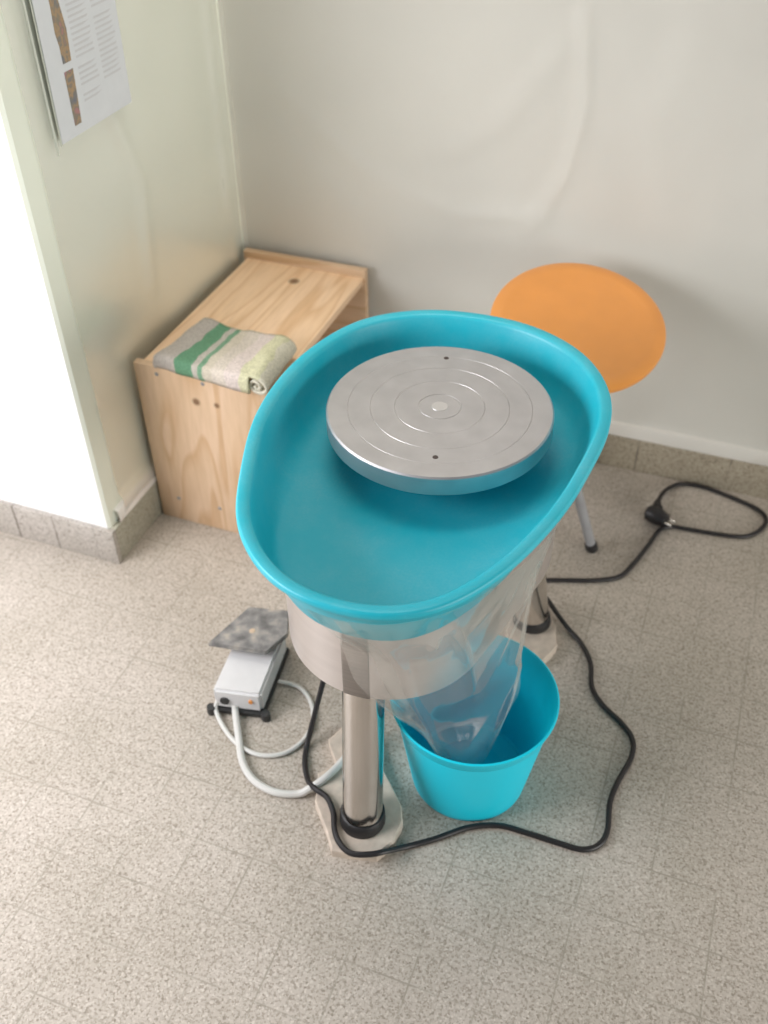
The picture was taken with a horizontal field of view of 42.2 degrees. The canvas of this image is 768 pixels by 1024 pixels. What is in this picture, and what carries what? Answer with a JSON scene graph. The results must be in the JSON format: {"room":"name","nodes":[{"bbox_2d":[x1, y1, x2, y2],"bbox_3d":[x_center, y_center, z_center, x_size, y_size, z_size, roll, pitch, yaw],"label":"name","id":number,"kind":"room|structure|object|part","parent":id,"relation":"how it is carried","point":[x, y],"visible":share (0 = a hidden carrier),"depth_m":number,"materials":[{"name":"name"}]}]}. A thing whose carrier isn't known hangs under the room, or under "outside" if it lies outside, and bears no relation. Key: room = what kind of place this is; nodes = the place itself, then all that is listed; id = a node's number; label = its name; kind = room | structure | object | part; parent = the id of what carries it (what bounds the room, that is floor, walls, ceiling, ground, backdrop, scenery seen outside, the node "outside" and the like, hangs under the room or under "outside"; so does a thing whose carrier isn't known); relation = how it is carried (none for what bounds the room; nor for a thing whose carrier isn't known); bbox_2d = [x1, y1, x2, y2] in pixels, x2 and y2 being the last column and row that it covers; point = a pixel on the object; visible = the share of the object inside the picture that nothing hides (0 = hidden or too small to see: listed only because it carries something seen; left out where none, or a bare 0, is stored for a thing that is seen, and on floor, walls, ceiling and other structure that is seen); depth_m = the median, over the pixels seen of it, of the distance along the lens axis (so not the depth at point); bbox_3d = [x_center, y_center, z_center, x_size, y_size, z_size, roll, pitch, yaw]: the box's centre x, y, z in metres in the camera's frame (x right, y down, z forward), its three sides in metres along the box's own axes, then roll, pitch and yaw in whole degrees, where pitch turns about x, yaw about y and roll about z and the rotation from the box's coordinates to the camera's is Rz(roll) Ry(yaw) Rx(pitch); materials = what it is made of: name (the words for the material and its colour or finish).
{"room":"art studio","nodes":[
{"label":"art studio","id":0,"kind":"room"},
{"bbox_2d":[0,0,244,527],"bbox_3d":[-1.339,-1.404,1.734,1.924,2.820,0.785,14,43,16],"label":"wall","id":1,"kind":"structure","parent":0,"point":[109,243],"depth_m":1.88,"materials":[{"name":"white paint"}]},
{"bbox_2d":[0,500,122,563],"bbox_3d":[-1.462,-0.145,2.340,1.935,0.088,0.013,14,43,16],"label":"baseboard","id":2,"kind":"structure","parent":1,"relation":"attached to","point":[63,532],"depth_m":2.11,"materials":[{"name":"tile"}]},
{"bbox_2d":[114,464,156,521],"bbox_3d":[-0.436,-0.195,2.292,0.011,0.037,0.661,14,43,16],"label":"trim","id":3,"kind":"structure","parent":1,"relation":"attached to","point":[132,498],"depth_m":2.11,"materials":[{"name":"white paint"}]},
{"bbox_2d":[110,481,162,558],"bbox_3d":[-0.440,-0.143,2.325,0.013,0.088,0.683,14,43,16],"label":"baseboard","id":4,"kind":"structure","parent":1,"relation":"attached to","point":[131,529],"depth_m":2.14,"materials":[{"name":"tile"}]},
{"bbox_2d":[0,463,767,1023],"bbox_3d":[-0.374,0.672,1.490,4.800,0.040,2.995,14,43,16],"label":"floor","id":5,"kind":"structure","parent":0,"point":[145,878],"depth_m":1.64,"materials":[{"name":"tile"}]},
{"bbox_2d":[133,248,368,532],"bbox_3d":[-0.264,-0.269,2.222,0.302,0.410,0.502,14,43,16],"label":"wooden crate","id":6,"kind":"object","parent":5,"relation":"on","point":[198,431],"visible":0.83,"depth_m":2.10,"materials":[{"name":"brown wood"}]},
{"bbox_3d":[-0.349,-0.116,2.056,0.302,0.400,0.017,14,43,16],"label":"panel","id":7,"kind":"part","parent":6,"relation":"part of","materials":[{"name":"brown wood"}]},
{"bbox_2d":[153,318,296,394],"bbox_3d":[-0.300,-0.310,1.941,0.259,0.048,0.165,18,44,20],"label":"towel","id":8,"kind":"object","parent":6,"relation":"on","point":[211,351],"visible":1,"depth_m":1.91,"materials":[{"name":"fabric"}]},
{"bbox_3d":[-0.263,-0.405,2.103,0.287,0.017,0.467,14,43,16],"label":"panel","id":9,"kind":"part","parent":6,"relation":"part of","materials":[{"name":"brown wood"}]},
{"bbox_3d":[-0.178,-0.419,2.392,0.302,0.410,0.017,14,43,16],"label":"panel","id":10,"kind":"part","parent":6,"relation":"part of","materials":[{"name":"brown wood"}]},
{"bbox_2d":[207,607,341,797],"bbox_3d":[-0.193,0.252,1.701,0.234,0.310,0.364,-28,48,-27],"label":"foot pedal","id":11,"kind":"object","parent":5,"relation":"on","point":[246,684],"visible":0.83,"depth_m":1.80,"materials":[{"name":"grey plastic"}]},
{"bbox_2d":[220,697,228,704],"bbox_3d":[-0.286,0.339,1.788,0.017,0.017,0.006,6,42,7],"label":"socket","id":12,"kind":"object","parent":11,"relation":"attached to","point":[223,700],"depth_m":1.78,"materials":[{"name":"black plastic"}]},
{"bbox_3d":[-0.242,0.218,1.848,0.130,0.018,0.118,14,43,16],"label":"tread plate","id":13,"kind":"part","parent":11,"relation":"part of","materials":[{"name":"rubber"}]},
{"bbox_3d":[-0.246,0.312,1.859,0.095,0.014,0.170,8,42,10],"label":"plate","id":14,"kind":"part","parent":11,"relation":"part of","materials":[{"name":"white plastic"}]},
{"bbox_2d":[315,727,402,861],"bbox_3d":[-0.053,0.468,1.673,0.133,0.020,0.265,-13,43,-13],"label":"board","id":15,"kind":"object","parent":5,"relation":"on","point":[388,836],"visible":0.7,"depth_m":1.62,"materials":[{"name":"beige wood"}]},
{"bbox_2d":[236,310,611,838],"bbox_3d":[0.053,0.120,1.617,0.501,0.615,0.708,14,43,16],"label":"wheel","id":16,"kind":"object","parent":5,"relation":"on","point":[406,482],"visible":1,"depth_m":1.45,"materials":[{"name":"teal plastic"}]},
{"bbox_3d":[-0.032,0.362,1.545,0.065,0.287,0.124,4,41,5],"label":"leg","id":17,"kind":"part","parent":16,"relation":"part of","materials":[{"name":"metal"}]},
{"bbox_3d":[0.266,0.105,1.834,0.110,0.283,0.065,-22,45,-23],"label":"leg","id":18,"kind":"part","parent":16,"relation":"part of","materials":[{"name":"metal"}]},
{"bbox_2d":[390,635,559,820],"bbox_3d":[0.143,0.367,1.639,0.267,0.213,0.267,14,43,16],"label":"bin","id":19,"kind":"object","parent":5,"relation":"on","point":[472,744],"visible":0.85,"depth_m":1.67,"materials":[{"name":"teal plastic"}]},
{"bbox_2d":[506,615,556,663],"bbox_3d":[0.288,0.238,1.931,0.105,0.020,0.161,14,43,16],"label":"board","id":20,"kind":"object","parent":5,"relation":"on","point":[544,645],"visible":0.41,"depth_m":1.91,"materials":[{"name":"beige wood"}]},
{"bbox_2d":[302,482,767,857],"bbox_3d":[0.406,0.177,1.779,1.227,0.312,0.507,-28,48,-28],"label":"power cord","id":21,"kind":"object","parent":5,"relation":"on","point":[654,514],"visible":0.91,"depth_m":1.74,"materials":[{"name":"black rubber"}]},
{"bbox_2d":[490,263,665,552],"bbox_3d":[0.371,-0.194,2.031,0.330,0.538,0.343,14,43,16],"label":"stool","id":22,"kind":"object","parent":5,"relation":"on","point":[602,313],"visible":0.66,"depth_m":1.89,"materials":[{"name":"orange plastic"}]},
{"bbox_3d":[0.365,-0.351,1.880,0.330,0.105,0.322,14,43,16],"label":"seat","id":23,"kind":"part","parent":22,"relation":"part of","materials":[{"name":"orange plastic"}]},
{"bbox_3d":[0.372,-0.084,1.975,0.153,0.429,0.021,-3,41,-2],"label":"leg","id":24,"kind":"part","parent":22,"relation":"part of","materials":[{"name":"grey metal"}]},
{"bbox_2d":[218,0,767,451],"bbox_3d":[1.009,-1.079,1.330,2.915,2.820,0.100,14,43,16],"label":"wall","id":25,"kind":"structure","parent":0,"point":[448,151],"depth_m":1.98,"materials":[{"name":"white paint"}]},
{"bbox_2d":[596,434,767,498],"bbox_3d":[1.025,-0.027,2.172,2.864,0.088,0.013,14,43,16],"label":"baseboard","id":26,"kind":"structure","parent":25,"relation":"attached to","point":[732,475],"depth_m":2.26,"materials":[{"name":"tile"}]},
{"bbox_2d":[608,420,767,465],"bbox_3d":[1.022,-0.072,2.132,2.870,0.037,0.011,14,43,16],"label":"trim","id":27,"kind":"structure","parent":25,"relation":"attached to","point":[662,437],"depth_m":2.22,"materials":[{"name":"white paint"}]},
{"bbox_3d":[-0.438,-0.679,1.872,0.011,1.310,0.626,14,43,16],"label":"plastic sheet","id":28,"kind":"object","parent":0,"visible":0},
{"bbox_2d":[21,0,131,155],"bbox_3d":[-0.489,-0.784,1.575,0.004,0.360,0.236,14,43,16],"label":"poster","id":29,"kind":"object","parent":28,"relation":"attached to","point":[80,40],"visible":1,"depth_m":1.61,"materials":[{"name":"white paper"}]},
{"bbox_2d":[49,0,70,63],"bbox_3d":[-0.504,-0.766,1.537,0.001,0.136,0.030,14,43,16],"label":"print","id":30,"kind":"object","parent":29,"relation":"on","point":[59,17],"depth_m":1.55},
{"bbox_2d":[64,68,81,125],"bbox_3d":[-0.504,-0.674,1.617,0.001,0.084,0.024,14,43,16],"label":"print","id":31,"kind":"object","parent":29,"relation":"attached to","point":[72,80],"depth_m":1.61}
]}

